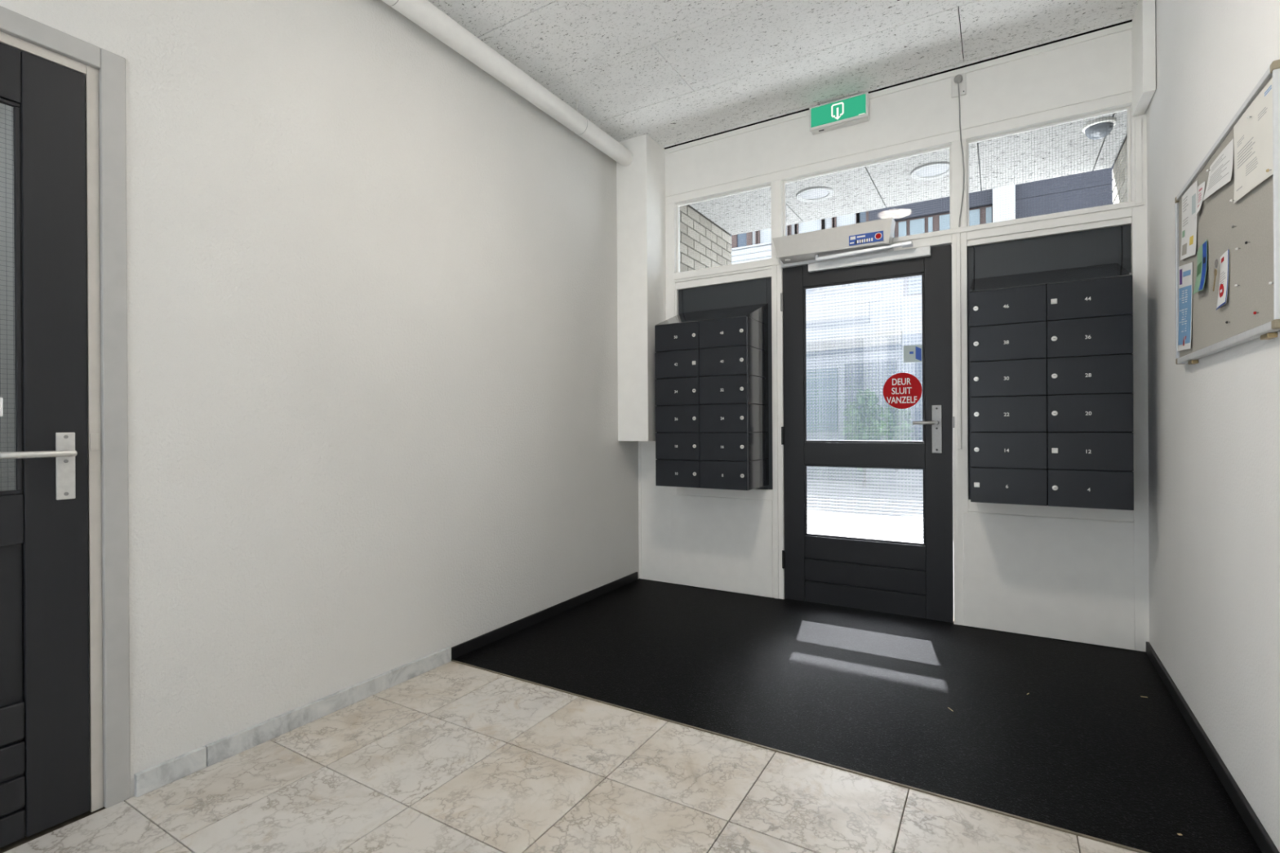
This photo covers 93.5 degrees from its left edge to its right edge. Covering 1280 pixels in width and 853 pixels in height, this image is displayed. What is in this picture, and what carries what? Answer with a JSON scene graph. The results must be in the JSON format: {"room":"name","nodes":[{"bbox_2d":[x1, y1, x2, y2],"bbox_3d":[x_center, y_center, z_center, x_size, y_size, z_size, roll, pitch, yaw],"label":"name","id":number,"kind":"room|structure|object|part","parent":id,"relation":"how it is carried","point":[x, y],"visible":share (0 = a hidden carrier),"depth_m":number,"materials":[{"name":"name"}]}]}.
{"room":"apartment building lobby","nodes":[
{"label":"apartment building lobby","id":0,"kind":"room"},
{"bbox_2d":[0,102,15,491],"bbox_3d":[-3.180,-0.384,2.970,0.100,3.150,2.950,0,0,31],"label":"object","id":1,"kind":"structure","parent":0,"point":[7,420],"depth_m":2.97,"materials":[{"name":"glass"}]},
{"bbox_2d":[0,0,639,798],"bbox_3d":[-1.613,-0.393,1.751,0.200,3.150,6.160,0,0,31],"label":"wall","id":2,"kind":"structure","parent":0,"point":[372,338],"depth_m":2.32,"materials":[{"name":"paint"}]},
{"bbox_2d":[0,5,130,848],"bbox_3d":[-1.792,0.007,1.290,0.160,2.153,1.102,0,0,31],"label":"door","id":3,"kind":"structure","parent":2,"relation":"in","point":[64,650],"depth_m":1.64,"materials":[{"name":"grey paint"}]},
{"bbox_3d":[-1.803,-0.911,1.292,0.038,0.138,0.670,0,0,31],"label":"rail","id":4,"kind":"part","parent":3,"relation":"part of","materials":[{"name":"paint"}]},
{"bbox_3d":[-1.800,0.513,1.296,0.026,0.413,0.670,0,0,31],"label":"panel","id":5,"kind":"part","parent":3,"relation":"part of","materials":[{"name":"paint"}]},
{"bbox_3d":[-1.796,0.242,1.293,0.038,0.129,0.670,0,0,31],"label":"rail","id":6,"kind":"part","parent":3,"relation":"part of","materials":[{"name":"paint"}]},
{"bbox_3d":[-1.800,-0.332,1.293,0.006,1.004,0.650,0,0,31],"label":"glass pane","id":7,"kind":"part","parent":3,"relation":"part of","materials":[{"name":"white"}]},
{"bbox_3d":[-1.571,0.072,1.562,0.058,0.020,0.156,0,0,31],"label":"lever","id":8,"kind":"part","parent":3,"relation":"part of","materials":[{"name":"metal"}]},
{"bbox_3d":[-1.563,0.107,1.638,0.008,0.182,0.039,0,0,31],"label":"handle plate","id":9,"kind":"part","parent":3,"relation":"part of","materials":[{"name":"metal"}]},
{"bbox_3d":[-1.536,0.043,1.697,0.004,0.047,0.024,0,0,31],"label":"strike plate","id":10,"kind":"part","parent":3,"relation":"part of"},
{"bbox_2d":[133,646,451,797],"bbox_3d":[-1.173,1.048,2.262,0.018,0.064,1.174,0,0,31],"label":"baseboard","id":11,"kind":"structure","parent":2,"relation":"attached to","point":[147,780],"depth_m":2.09,"materials":[{"name":"tile"}]},
{"bbox_2d":[451,572,637,660],"bbox_3d":[-0.447,1.046,3.488,0.012,0.056,1.670,0,0,31],"label":"trim","id":12,"kind":"structure","parent":2,"relation":"attached to","point":[471,645],"depth_m":3.27,"materials":[{"name":"black"}]},
{"bbox_2d":[0,661,1137,852],"bbox_3d":[-0.292,1.135,0.965,3.300,0.120,6.150,0,0,31],"label":"floor","id":13,"kind":"structure","parent":0,"point":[451,757],"depth_m":1.74,"materials":[{"name":"tile"}]},
{"bbox_2d":[451,659,1150,852],"bbox_3d":[0.312,1.072,2.067,2.739,0.010,0.007,0,0,31],"label":"trim","id":14,"kind":"structure","parent":13,"relation":"on","point":[1077,834],"depth_m":1.86,"materials":[{"name":"metal"}]},
{"bbox_2d":[453,578,1262,852],"bbox_3d":[0.765,1.069,2.813,2.776,0.008,1.739,0,0,31],"label":"entrance mat","id":15,"kind":"object","parent":13,"relation":"on","point":[869,692],"visible":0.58,"depth_m":2.36,"materials":[{"name":"carpet"}]},
{"bbox_2d":[680,204,731,271],"bbox_3d":[0.372,-0.322,4.925,0.301,2.820,1.294,0,0,31],"label":"wall","id":16,"kind":"structure","parent":0,"point":[688,261],"depth_m":4.84,"materials":[{"name":"brick"}]},
{"bbox_2d":[427,0,1138,149],"bbox_3d":[-0.323,-1.971,0.941,3.300,0.160,6.100,0,0,31],"label":"ceiling","id":17,"kind":"structure","parent":0,"point":[674,73],"depth_m":3.00,"materials":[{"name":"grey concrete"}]},
{"bbox_2d":[381,0,633,166],"bbox_3d":[-1.489,-1.795,1.620,0.104,0.178,5.472,0,0,31],"label":"ceiling pipe","id":18,"kind":"object","parent":17,"relation":"attached to","point":[423,13],"visible":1,"depth_m":2.94,"materials":[{"name":"white paint"}]},
{"bbox_2d":[638,29,1149,652],"bbox_3d":[1.244,-0.461,3.558,3.300,3.050,0.157,0,0,31],"label":"wall","id":19,"kind":"structure","parent":0,"point":[1079,575],"depth_m":3.18,"materials":[{"name":"white paint"}]},
{"bbox_2d":[616,133,666,441],"bbox_3d":[0.013,-0.899,4.063,0.232,1.990,0.256,0,0,31],"label":"pillar","id":20,"kind":"structure","parent":19,"relation":"attached to","point":[641,184],"depth_m":3.96,"materials":[{"name":"white paint"}]},
{"bbox_2d":[654,303,768,490],"bbox_3d":[0.448,-0.201,3.764,0.603,1.140,0.387,0,0,31],"label":"mailboxes","id":21,"kind":"object","parent":19,"relation":"attached to","point":[712,420],"visible":1,"depth_m":3.61,"materials":[{"name":"paint"}]},
{"bbox_3d":[0.226,-0.548,3.690,0.300,0.164,0.018,0,0,31],"label":"door","id":22,"kind":"part","parent":21,"relation":"part of","materials":[{"name":"paint"}]},
{"bbox_3d":[0.227,-0.381,3.691,0.300,0.164,0.018,0,0,31],"label":"door","id":23,"kind":"part","parent":21,"relation":"part of","materials":[{"name":"paint"}]},
{"bbox_3d":[0.231,0.287,3.691,0.300,0.164,0.018,0,0,31],"label":"door","id":24,"kind":"part","parent":21,"relation":"part of","materials":[{"name":"paint"}]},
{"bbox_3d":[0.230,0.120,3.691,0.300,0.164,0.018,0,0,31],"label":"door","id":25,"kind":"part","parent":21,"relation":"part of","materials":[{"name":"paint"}]},
{"bbox_3d":[0.229,-0.047,3.691,0.300,0.164,0.018,0,0,31],"label":"door","id":26,"kind":"part","parent":21,"relation":"part of","materials":[{"name":"paint"}]},
{"bbox_3d":[0.228,-0.214,3.691,0.300,0.164,0.018,0,0,31],"label":"door","id":27,"kind":"part","parent":21,"relation":"part of","materials":[{"name":"paint"}]},
{"bbox_2d":[654,303,768,325],"bbox_3d":[0.447,-0.702,3.767,0.603,0.138,0.378,0,0,31],"label":"hood","id":28,"kind":"object","parent":21,"relation":"attached to","point":[757,314],"depth_m":3.69,"materials":[{"name":"metal"}]},
{"bbox_3d":[0.487,-0.383,3.535,0.300,0.164,0.018,0,0,31],"label":"door","id":29,"kind":"part","parent":21,"relation":"part of","materials":[{"name":"paint"}]},
{"bbox_3d":[0.486,-0.550,3.535,0.300,0.164,0.018,0,0,31],"label":"door","id":30,"kind":"part","parent":21,"relation":"part of","materials":[{"name":"paint"}]},
{"bbox_3d":[0.489,-0.048,3.535,0.300,0.164,0.018,0,0,31],"label":"door","id":31,"kind":"part","parent":21,"relation":"part of","materials":[{"name":"paint"}]},
{"bbox_3d":[0.488,-0.215,3.535,0.300,0.164,0.018,0,0,31],"label":"door","id":32,"kind":"part","parent":21,"relation":"part of","materials":[{"name":"paint"}]},
{"bbox_3d":[0.491,0.286,3.536,0.300,0.164,0.018,0,0,31],"label":"door","id":33,"kind":"part","parent":21,"relation":"part of","materials":[{"name":"paint"}]},
{"bbox_3d":[0.490,0.119,3.536,0.300,0.164,0.018,0,0,31],"label":"door","id":34,"kind":"part","parent":21,"relation":"part of","materials":[{"name":"paint"}]},
{"bbox_3d":[0.546,-1.010,3.944,0.675,0.063,0.085,0,0,31],"label":"transom rail","id":35,"kind":"part","parent":19,"relation":"part of","materials":[{"name":"white paint"}]},
{"bbox_2d":[676,184,771,272],"bbox_3d":[0.547,-1.280,3.947,0.675,0.476,0.025,0,0,31],"label":"window","id":36,"kind":"structure","parent":19,"relation":"in","point":[678,207],"depth_m":3.96,"materials":[{"name":"glass"}]},
{"bbox_3d":[0.555,0.426,3.945,0.675,0.061,0.085,0,0,31],"label":"rail","id":37,"kind":"part","parent":19,"relation":"part of","materials":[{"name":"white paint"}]},
{"bbox_3d":[0.558,0.762,3.947,0.675,0.611,0.081,0,0,31],"label":"panel","id":38,"kind":"part","parent":19,"relation":"part of","materials":[{"name":"white paint"}]},
{"bbox_3d":[0.555,-0.269,3.946,0.589,1.330,0.028,0,0,31],"label":"niche panel","id":39,"kind":"part","parent":19,"relation":"part of","materials":[{"name":"paint"}]},
{"bbox_2d":[808,91,869,134],"bbox_3d":[1.155,-1.812,3.494,0.330,0.142,0.059,0,0,31],"label":"exit sign","id":40,"kind":"object","parent":19,"relation":"attached to","point":[854,109],"visible":1,"depth_m":3.47,"materials":[{"name":"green plastic"}]},
{"bbox_2d":[772,217,913,267],"bbox_3d":[1.151,-1.052,3.458,0.763,0.172,0.130,0,0,31],"label":"operator","id":41,"kind":"object","parent":19,"relation":"attached to","point":[874,237],"visible":1,"depth_m":3.42,"materials":[{"name":"metal"}]},
{"bbox_3d":[1.144,-1.002,3.532,0.640,0.050,0.011,0,0,31],"label":"mounting plate","id":42,"kind":"part","parent":41,"relation":"part of","materials":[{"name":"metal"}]},
{"bbox_2d":[849,235,872,244],"bbox_3d":[1.227,-1.041,3.338,0.121,0.042,0.001,0,0,31],"label":"print","id":43,"kind":"object","parent":41,"relation":"attached to","point":[854,239],"depth_m":3.34},
{"bbox_3d":[1.253,-0.983,3.392,0.521,0.033,0.060,0,0,31],"label":"arm","id":44,"kind":"part","parent":41,"relation":"part of","materials":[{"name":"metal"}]},
{"bbox_3d":[1.250,-1.041,3.329,0.180,0.054,0.007,0,0,31],"label":"label plate","id":45,"kind":"part","parent":41,"relation":"part of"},
{"bbox_2d":[875,233,881,239],"bbox_3d":[1.304,-1.042,3.292,0.030,0.030,0.001,0,0,31],"label":"print","id":46,"kind":"object","parent":41,"relation":"attached to","point":[877,236],"depth_m":3.29},
{"bbox_2d":[780,244,954,622],"bbox_3d":[1.276,0.040,3.459,0.946,2.032,0.110,0,0,31],"label":"door","id":47,"kind":"structure","parent":19,"relation":"in","point":[867,430],"depth_m":3.45,"materials":[{"name":"paint"}]},
{"bbox_3d":[1.282,-0.911,3.488,0.665,0.130,0.046,0,0,31],"label":"rail","id":48,"kind":"part","parent":47,"relation":"part of","materials":[{"name":"paint"}]},
{"bbox_3d":[1.286,-0.376,3.488,0.664,0.939,0.007,0,0,31],"label":"glass pane","id":49,"kind":"part","parent":47,"relation":"part of","materials":[{"name":"white"}]},
{"bbox_3d":[1.289,0.160,3.489,0.665,0.132,0.046,0,0,31],"label":"rail","id":50,"kind":"part","parent":47,"relation":"part of","materials":[{"name":"paint"}]},
{"bbox_3d":[1.292,0.724,3.489,0.665,0.132,0.046,0,0,31],"label":"rail","id":51,"kind":"part","parent":47,"relation":"part of","materials":[{"name":"paint"}]},
{"bbox_3d":[1.290,0.442,3.488,0.664,0.431,0.007,0,0,31],"label":"glass pane","id":52,"kind":"part","parent":47,"relation":"part of","materials":[{"name":"white"}]},
{"bbox_2d":[915,346,921,360],"bbox_3d":[1.541,-0.403,3.329,0.029,0.084,0.001,0,0,31],"label":"print","id":53,"kind":"object","parent":47,"relation":"attached to","point":[918,348],"depth_m":3.33},
{"bbox_3d":[1.549,-0.020,3.264,0.125,0.022,0.056,0,0,31],"label":"lever","id":54,"kind":"part","parent":47,"relation":"part of","materials":[{"name":"silver metal"}]},
{"bbox_3d":[1.611,0.014,3.265,0.049,0.260,0.008,0,0,31],"label":"handle plate","id":55,"kind":"part","parent":47,"relation":"part of","materials":[{"name":"silver metal"}]},
{"bbox_2d":[782,144,951,237],"bbox_3d":[1.294,-1.288,3.502,0.928,0.468,0.025,0,0,31],"label":"window","id":56,"kind":"structure","parent":19,"relation":"in","point":[948,147],"depth_m":3.45,"materials":[{"name":"glass"}]},
{"bbox_3d":[1.293,-1.019,3.499,0.928,0.071,0.085,0,0,31],"label":"transom rail","id":57,"kind":"part","parent":19,"relation":"part of","materials":[{"name":"white paint"}]},
{"bbox_2d":[664,22,1132,154],"bbox_3d":[1.238,-1.881,3.471,2.512,0.030,0.012,0,0,31],"label":"trim","id":58,"kind":"structure","parent":19,"relation":"attached to","point":[1126,26],"depth_m":3.23,"materials":[{"name":"white paint"}]},
{"bbox_3d":[1.200,-1.548,3.552,2.800,0.052,0.085,0,0,31],"label":"header rail","id":59,"kind":"part","parent":19,"relation":"part of","materials":[{"name":"white paint"}]},
{"bbox_3d":[1.199,-1.736,3.552,2.800,0.320,0.085,0,0,31],"label":"header panel","id":60,"kind":"part","parent":19,"relation":"part of","materials":[{"name":"white paint"}]},
{"bbox_2d":[951,73,966,97],"bbox_3d":[1.694,-1.812,3.199,0.070,0.112,0.014,0,0,31],"label":"wall socket","id":61,"kind":"object","parent":19,"relation":"attached to","point":[962,85],"visible":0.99,"depth_m":3.19,"materials":[{"name":"white plastic"}]},
{"bbox_2d":[954,74,964,226],"bbox_3d":[1.691,-1.458,3.185,0.045,0.799,0.038,0,0,31],"label":"power cord","id":62,"kind":"object","parent":61,"relation":"hanging from","point":[958,78],"visible":1,"depth_m":3.19,"materials":[{"name":"grey plastic"}]},
{"bbox_3d":[2.054,-0.287,3.053,0.618,1.350,0.028,0,0,31],"label":"niche panel","id":63,"kind":"part","parent":19,"relation":"part of","materials":[{"name":"paint"}]},
{"bbox_2d":[966,106,1130,226],"bbox_3d":[2.048,-1.293,3.053,0.686,0.466,0.025,0,0,31],"label":"window","id":64,"kind":"structure","parent":19,"relation":"in","point":[1127,108],"depth_m":3.06,"materials":[{"name":"glass"}]},
{"bbox_3d":[2.047,-1.025,3.050,0.686,0.070,0.085,0,0,31],"label":"transom rail","id":65,"kind":"part","parent":19,"relation":"part of","materials":[{"name":"white paint"}]},
{"bbox_3d":[2.059,0.754,3.053,0.686,0.611,0.081,0,0,31],"label":"panel","id":66,"kind":"part","parent":19,"relation":"part of","materials":[{"name":"white paint"}]},
{"bbox_3d":[2.056,0.418,3.050,0.686,0.061,0.085,0,0,31],"label":"rail","id":67,"kind":"part","parent":19,"relation":"part of","materials":[{"name":"white paint"}]},
{"bbox_2d":[969,262,1133,510],"bbox_3d":[1.934,-0.212,2.879,0.610,1.143,0.387,0,0,31],"label":"mailboxes","id":68,"kind":"object","parent":19,"relation":"attached to","point":[1051,357],"visible":1,"depth_m":2.71,"materials":[{"name":"paint"}]},
{"bbox_3d":[1.713,-0.057,2.806,0.303,0.164,0.018,0,0,31],"label":"door","id":69,"kind":"part","parent":68,"relation":"part of","materials":[{"name":"paint"}]},
{"bbox_3d":[1.712,-0.225,2.806,0.303,0.164,0.018,0,0,31],"label":"door","id":70,"kind":"part","parent":68,"relation":"part of","materials":[{"name":"paint"}]},
{"bbox_3d":[1.711,-0.393,2.806,0.303,0.164,0.018,0,0,31],"label":"door","id":71,"kind":"part","parent":68,"relation":"part of","materials":[{"name":"paint"}]},
{"bbox_3d":[1.710,-0.560,2.806,0.303,0.164,0.018,0,0,31],"label":"door","id":72,"kind":"part","parent":68,"relation":"part of","materials":[{"name":"paint"}]},
{"bbox_3d":[1.715,0.278,2.807,0.303,0.164,0.018,0,0,31],"label":"door","id":73,"kind":"part","parent":68,"relation":"part of","materials":[{"name":"paint"}]},
{"bbox_3d":[1.714,0.110,2.807,0.303,0.164,0.018,0,0,31],"label":"door","id":74,"kind":"part","parent":68,"relation":"part of","materials":[{"name":"paint"}]},
{"bbox_2d":[969,262,1132,292],"bbox_3d":[1.933,-0.715,2.882,0.610,0.138,0.378,0,0,31],"label":"hood","id":75,"kind":"object","parent":68,"relation":"attached to","point":[1108,272],"depth_m":2.81,"materials":[{"name":"metal"}]},
{"bbox_3d":[1.974,-0.562,2.649,0.303,0.164,0.018,0,0,31],"label":"door","id":76,"kind":"part","parent":68,"relation":"part of","materials":[{"name":"paint"}]},
{"bbox_3d":[1.976,-0.226,2.649,0.303,0.164,0.018,0,0,31],"label":"door","id":77,"kind":"part","parent":68,"relation":"part of","materials":[{"name":"paint"}]},
{"bbox_3d":[1.975,-0.394,2.649,0.303,0.164,0.018,0,0,31],"label":"door","id":78,"kind":"part","parent":68,"relation":"part of","materials":[{"name":"paint"}]},
{"bbox_3d":[1.978,0.109,2.650,0.303,0.164,0.018,0,0,31],"label":"door","id":79,"kind":"part","parent":68,"relation":"part of","materials":[{"name":"paint"}]},
{"bbox_3d":[1.977,-0.059,2.649,0.303,0.164,0.018,0,0,31],"label":"door","id":80,"kind":"part","parent":68,"relation":"part of","materials":[{"name":"paint"}]},
{"bbox_3d":[1.979,0.277,2.650,0.303,0.164,0.018,0,0,31],"label":"door","id":81,"kind":"part","parent":68,"relation":"part of","materials":[{"name":"paint"}]},
{"bbox_2d":[689,111,1127,235],"bbox_3d":[1.651,-1.969,4.157,3.400,0.500,1.294,0,0,31],"label":"soffit","id":82,"kind":"structure","parent":0,"point":[1119,123],"depth_m":4.16,"materials":[{"name":"paint"}]},
{"bbox_2d":[795,186,833,201],"bbox_3d":[1.288,-1.709,4.434,0.268,0.014,0.268,0,0,31],"label":"lamp","id":83,"kind":"object","parent":82,"relation":"attached to","point":[814,188],"visible":0.88,"depth_m":4.42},
{"bbox_2d":[910,161,949,180],"bbox_3d":[1.961,-1.713,4.040,0.268,0.014,0.268,0,0,31],"label":"lamp","id":84,"kind":"object","parent":82,"relation":"attached to","point":[935,163],"visible":0.77,"depth_m":4.03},
{"bbox_2d":[1082,116,1116,139],"bbox_3d":[2.615,-1.683,3.428,0.156,0.082,0.156,0,0,31],"label":"dome lamp","id":85,"kind":"object","parent":82,"relation":"attached to","point":[1109,120],"visible":0.91,"depth_m":3.39,"materials":[{"name":"white plastic"}]},
{"bbox_2d":[1111,134,1127,204],"bbox_3d":[2.957,-0.336,3.385,0.301,2.820,1.294,0,0,31],"label":"wall","id":86,"kind":"structure","parent":0,"point":[1124,180],"depth_m":3.73,"materials":[{"name":"brick"}]},
{"bbox_2d":[1146,0,1279,852],"bbox_3d":[0.858,-0.406,0.184,0.200,3.150,6.340,0,0,32],"label":"wall","id":87,"kind":"structure","parent":0,"point":[1214,422],"depth_m":1.88,"materials":[{"name":"paint"}]},
{"bbox_2d":[1131,0,1155,116],"bbox_3d":[2.275,-1.682,2.720,0.044,0.449,0.244,0,0,31],"label":"trim","id":88,"kind":"structure","parent":87,"relation":"attached to","point":[1143,30],"depth_m":2.63,"materials":[{"name":"white paint"}]},
{"bbox_2d":[1146,641,1279,852],"bbox_3d":[1.926,1.035,2.093,0.013,0.052,1.700,0,0,32],"label":"trim","id":89,"kind":"structure","parent":87,"relation":"attached to","point":[1252,822],"depth_m":1.82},
{"bbox_2d":[1174,59,1279,364],"bbox_3d":[1.711,-0.524,1.778,0.030,0.620,0.982,0,0,32],"label":"board","id":90,"kind":"object","parent":87,"relation":"attached to","point":[1255,215],"visible":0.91,"depth_m":1.62,"materials":[{"name":"fabric"}]},
{"bbox_3d":[1.966,-0.531,2.191,0.024,0.568,0.010,0,0,32],"label":"frame rail","id":91,"kind":"part","parent":90,"relation":"part of","materials":[{"name":"metal"}]},
{"bbox_2d":[1177,262,1192,351],"bbox_3d":[1.901,-0.421,2.101,0.005,0.316,0.202,0,0,32],"label":"poster","id":92,"kind":"object","parent":90,"relation":"attached to","point":[1185,271],"visible":1,"depth_m":2.09,"materials":[{"name":"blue paper"}]},
{"bbox_2d":[1179,269,1182,284],"bbox_3d":[1.932,-0.534,2.150,0.001,0.060,0.040,0,0,32],"label":"print","id":93,"kind":"object","parent":92,"relation":"on","point":[1180,270],"depth_m":2.15},
{"bbox_2d":[1179,289,1187,342],"bbox_3d":[1.902,-0.383,2.104,0.004,0.203,0.149,0,0,32],"label":"print","id":94,"kind":"object","parent":92,"relation":"attached to","point":[1185,290],"depth_m":2.11},
{"bbox_2d":[1180,179,1197,260],"bbox_3d":[1.866,-0.689,2.049,0.006,0.252,0.214,0,0,32],"label":"notice sheet","id":95,"kind":"object","parent":90,"relation":"attached to","point":[1189,199],"visible":0.99,"depth_m":2.03,"materials":[{"name":"white paper"}]},
{"bbox_2d":[1182,243,1186,255],"bbox_3d":[1.892,-0.615,2.091,0.003,0.046,0.073,0,0,32],"label":"print","id":96,"kind":"object","parent":95,"relation":"attached to","point":[1184,246],"depth_m":2.09},
{"bbox_2d":[1182,195,1188,226],"bbox_3d":[1.890,-0.745,2.084,0.002,0.101,0.080,0,0,32],"label":"print","id":97,"kind":"object","parent":95,"relation":"attached to","point":[1187,196],"depth_m":2.09},
{"bbox_2d":[1189,235,1193,245],"bbox_3d":[1.842,-0.622,2.011,0.002,0.034,0.046,0,0,32],"label":"print","id":98,"kind":"object","parent":95,"relation":"attached to","point":[1191,239],"depth_m":2.01},
{"bbox_2d":[1191,193,1195,214],"bbox_3d":[1.833,-0.736,1.992,0.001,0.065,0.048,0,0,32],"label":"print","id":99,"kind":"object","parent":95,"relation":"attached to","point":[1193,197],"depth_m":1.99},
{"bbox_2d":[1192,239,1207,294],"bbox_3d":[1.774,-0.500,1.909,0.015,0.156,0.122,0,0,32],"label":"leaflet","id":100,"kind":"object","parent":90,"relation":"attached to","point":[1202,260],"visible":1,"depth_m":1.89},
{"bbox_2d":[1196,261,1201,276],"bbox_3d":[1.786,-0.503,1.923,0.004,0.037,0.060,0,0,32],"label":"print","id":101,"kind":"object","parent":100,"relation":"attached to","point":[1199,266],"depth_m":1.92},
{"bbox_2d":[1198,240,1206,290],"bbox_3d":[1.753,-0.500,1.876,0.013,0.149,0.039,0,0,32],"label":"print","id":102,"kind":"object","parent":100,"relation":"attached to","point":[1203,247],"depth_m":1.88},
{"bbox_2d":[1195,181,1205,217],"bbox_3d":[1.780,-0.725,1.915,0.009,0.102,0.092,0,0,32],"label":"card","id":103,"kind":"object","parent":90,"relation":"attached to","point":[1201,188],"visible":1,"depth_m":1.91,"materials":[{"name":"white paper"}]},
{"bbox_2d":[1212,258,1217,291],"bbox_3d":[1.674,-0.441,1.752,0.004,0.085,0.059,0,0,32],"label":"key","id":104,"kind":"object","parent":90,"relation":"hanging from","point":[1216,260],"visible":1,"depth_m":1.75,"materials":[{"name":"silver metal"}]},
{"bbox_2d":[1202,138,1233,201],"bbox_3d":[1.685,-0.730,1.758,0.008,0.119,0.287,0,0,32],"label":"notice sheet","id":105,"kind":"object","parent":90,"relation":"attached to","point":[1220,172],"visible":1,"depth_m":1.72,"materials":[{"name":"white paper"}]},
{"bbox_2d":[1208,154,1229,190],"bbox_3d":[1.680,-0.739,1.750,0.004,0.078,0.212,0,0,32],"label":"print","id":106,"kind":"object","parent":105,"relation":"attached to","point":[1223,154],"depth_m":1.75},
{"bbox_2d":[1216,248,1229,310],"bbox_3d":[1.660,-0.416,1.716,0.008,0.154,0.098,0,0,32],"label":"card","id":107,"kind":"object","parent":90,"relation":"attached to","point":[1224,264],"visible":1,"depth_m":1.70,"materials":[{"name":"white paper"}]},
{"bbox_2d":[1219,284,1223,297],"bbox_3d":[1.661,-0.387,1.719,0.002,0.040,0.040,0,0,32],"label":"seal","id":108,"kind":"object","parent":107,"relation":"attached to","point":[1221,287],"visible":1,"depth_m":1.72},
{"bbox_2d":[1219,271,1226,285],"bbox_3d":[1.661,-0.421,1.716,0.002,0.040,0.057,0,0,32],"label":"print","id":109,"kind":"object","parent":107,"relation":"attached to","point":[1223,272],"depth_m":1.72},
{"bbox_3d":[1.708,-0.825,1.778,0.024,0.016,0.941,0,0,32],"label":"frame rail","id":110,"kind":"part","parent":90,"relation":"part of","materials":[{"name":"metal"}]},
{"bbox_3d":[1.712,-0.235,1.779,0.024,0.020,0.941,0,0,32],"label":"frame rail","id":111,"kind":"part","parent":90,"relation":"part of","materials":[{"name":"metal"}]},
{"bbox_2d":[1233,77,1272,203],"bbox_3d":[1.528,-0.695,1.504,0.006,0.234,0.304,0,0,32],"label":"notice sheet","id":112,"kind":"object","parent":90,"relation":"attached to","point":[1253,135],"visible":1,"depth_m":1.48,"materials":[{"name":"beige paper"}]},
{"bbox_2d":[1236,106,1266,191],"bbox_3d":[1.532,-0.690,1.510,0.003,0.136,0.223,0,0,32],"label":"print","id":113,"kind":"object","parent":112,"relation":"attached to","point":[1251,141],"depth_m":1.50},
{"bbox_2d":[1264,84,1271,96],"bbox_3d":[1.471,-0.787,1.410,0.001,0.010,0.045,0,0,32],"label":"print","id":114,"kind":"object","parent":112,"relation":"attached to","point":[1268,88],"depth_m":1.41},
{"bbox_3d":[1.454,-0.528,1.365,0.024,0.568,0.008,0,0,32],"label":"frame rail","id":115,"kind":"part","parent":90,"relation":"part of","materials":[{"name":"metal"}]},
{"label":"outside","id":116,"kind":"structure","parent":0,"visible":0},
{"bbox_3d":[7.786,1.177,15.011,26.000,0.280,26.248,0,0,31],"label":"pavement","id":117,"kind":"object","parent":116,"visible":0},
{"bbox_2d":[730,211,868,264],"bbox_3d":[0.729,-2.332,16.935,11.940,6.820,6.140,0,0,31],"label":"apartment building","id":118,"kind":"structure","parent":117,"relation":"on","point":[862,214],"depth_m":12.37,"materials":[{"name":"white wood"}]},
{"bbox_3d":[2.150,-4.455,12.656,0.220,1.385,0.019,0,0,31],"label":"pane","id":119,"kind":"part","parent":118,"relation":"part of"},
{"bbox_3d":[-1.031,-3.727,14.520,11.400,0.035,0.079,0,0,31],"label":"sill","id":120,"kind":"part","parent":118,"relation":"part of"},
{"bbox_3d":[2.373,-4.456,12.524,0.080,1.385,0.019,0,0,31],"label":"pane","id":121,"kind":"part","parent":118,"relation":"part of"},
{"bbox_3d":[2.734,-4.458,12.309,0.580,1.385,0.019,0,0,31],"label":"pane","id":122,"kind":"part","parent":118,"relation":"part of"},
{"bbox_3d":[3.082,-4.460,12.101,0.070,1.385,0.019,0,0,31],"label":"pane","id":123,"kind":"part","parent":118,"relation":"part of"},
{"bbox_3d":[3.374,-4.462,11.927,0.470,1.385,0.019,0,0,31],"label":"pane","id":124,"kind":"part","parent":118,"relation":"part of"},
{"bbox_3d":[3.679,-4.463,11.745,0.140,1.385,0.019,0,0,31],"label":"pane","id":125,"kind":"part","parent":118,"relation":"part of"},
{"bbox_3d":[3.971,-4.465,11.571,0.380,1.385,0.019,0,0,31],"label":"pane","id":126,"kind":"part","parent":118,"relation":"part of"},
{"bbox_3d":[4.229,-4.466,11.418,0.120,1.385,0.019,0,0,31],"label":"pane","id":127,"kind":"part","parent":118,"relation":"part of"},
{"bbox_2d":[868,163,1114,486],"bbox_3d":[7.337,-2.168,12.818,3.615,6.420,6.450,0,0,31],"label":"apartment building","id":128,"kind":"structure","parent":117,"relation":"on","point":[1105,173],"depth_m":9.90,"materials":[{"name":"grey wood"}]},
{"bbox_3d":[4.784,-3.510,10.963,0.130,0.435,0.039,0,0,31],"label":"pane","id":129,"kind":"part","parent":128,"relation":"part of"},
{"bbox_3d":[4.994,-3.511,10.838,0.240,0.435,0.039,0,0,31],"label":"pane","id":130,"kind":"part","parent":128,"relation":"part of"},
{"bbox_3d":[5.179,-3.512,10.728,0.070,0.435,0.039,0,0,31],"label":"pane","id":131,"kind":"part","parent":128,"relation":"part of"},
{"bbox_3d":[5.415,-3.513,10.587,0.260,0.435,0.039,0,0,31],"label":"pane","id":132,"kind":"part","parent":128,"relation":"part of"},
{"bbox_3d":[5.724,-3.515,10.403,0.260,0.435,0.039,0,0,31],"label":"pane","id":133,"kind":"part","parent":128,"relation":"part of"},
{"bbox_3d":[5.952,-3.516,10.267,0.090,0.435,0.039,0,0,31],"label":"pane","id":134,"kind":"part","parent":128,"relation":"part of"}
]}

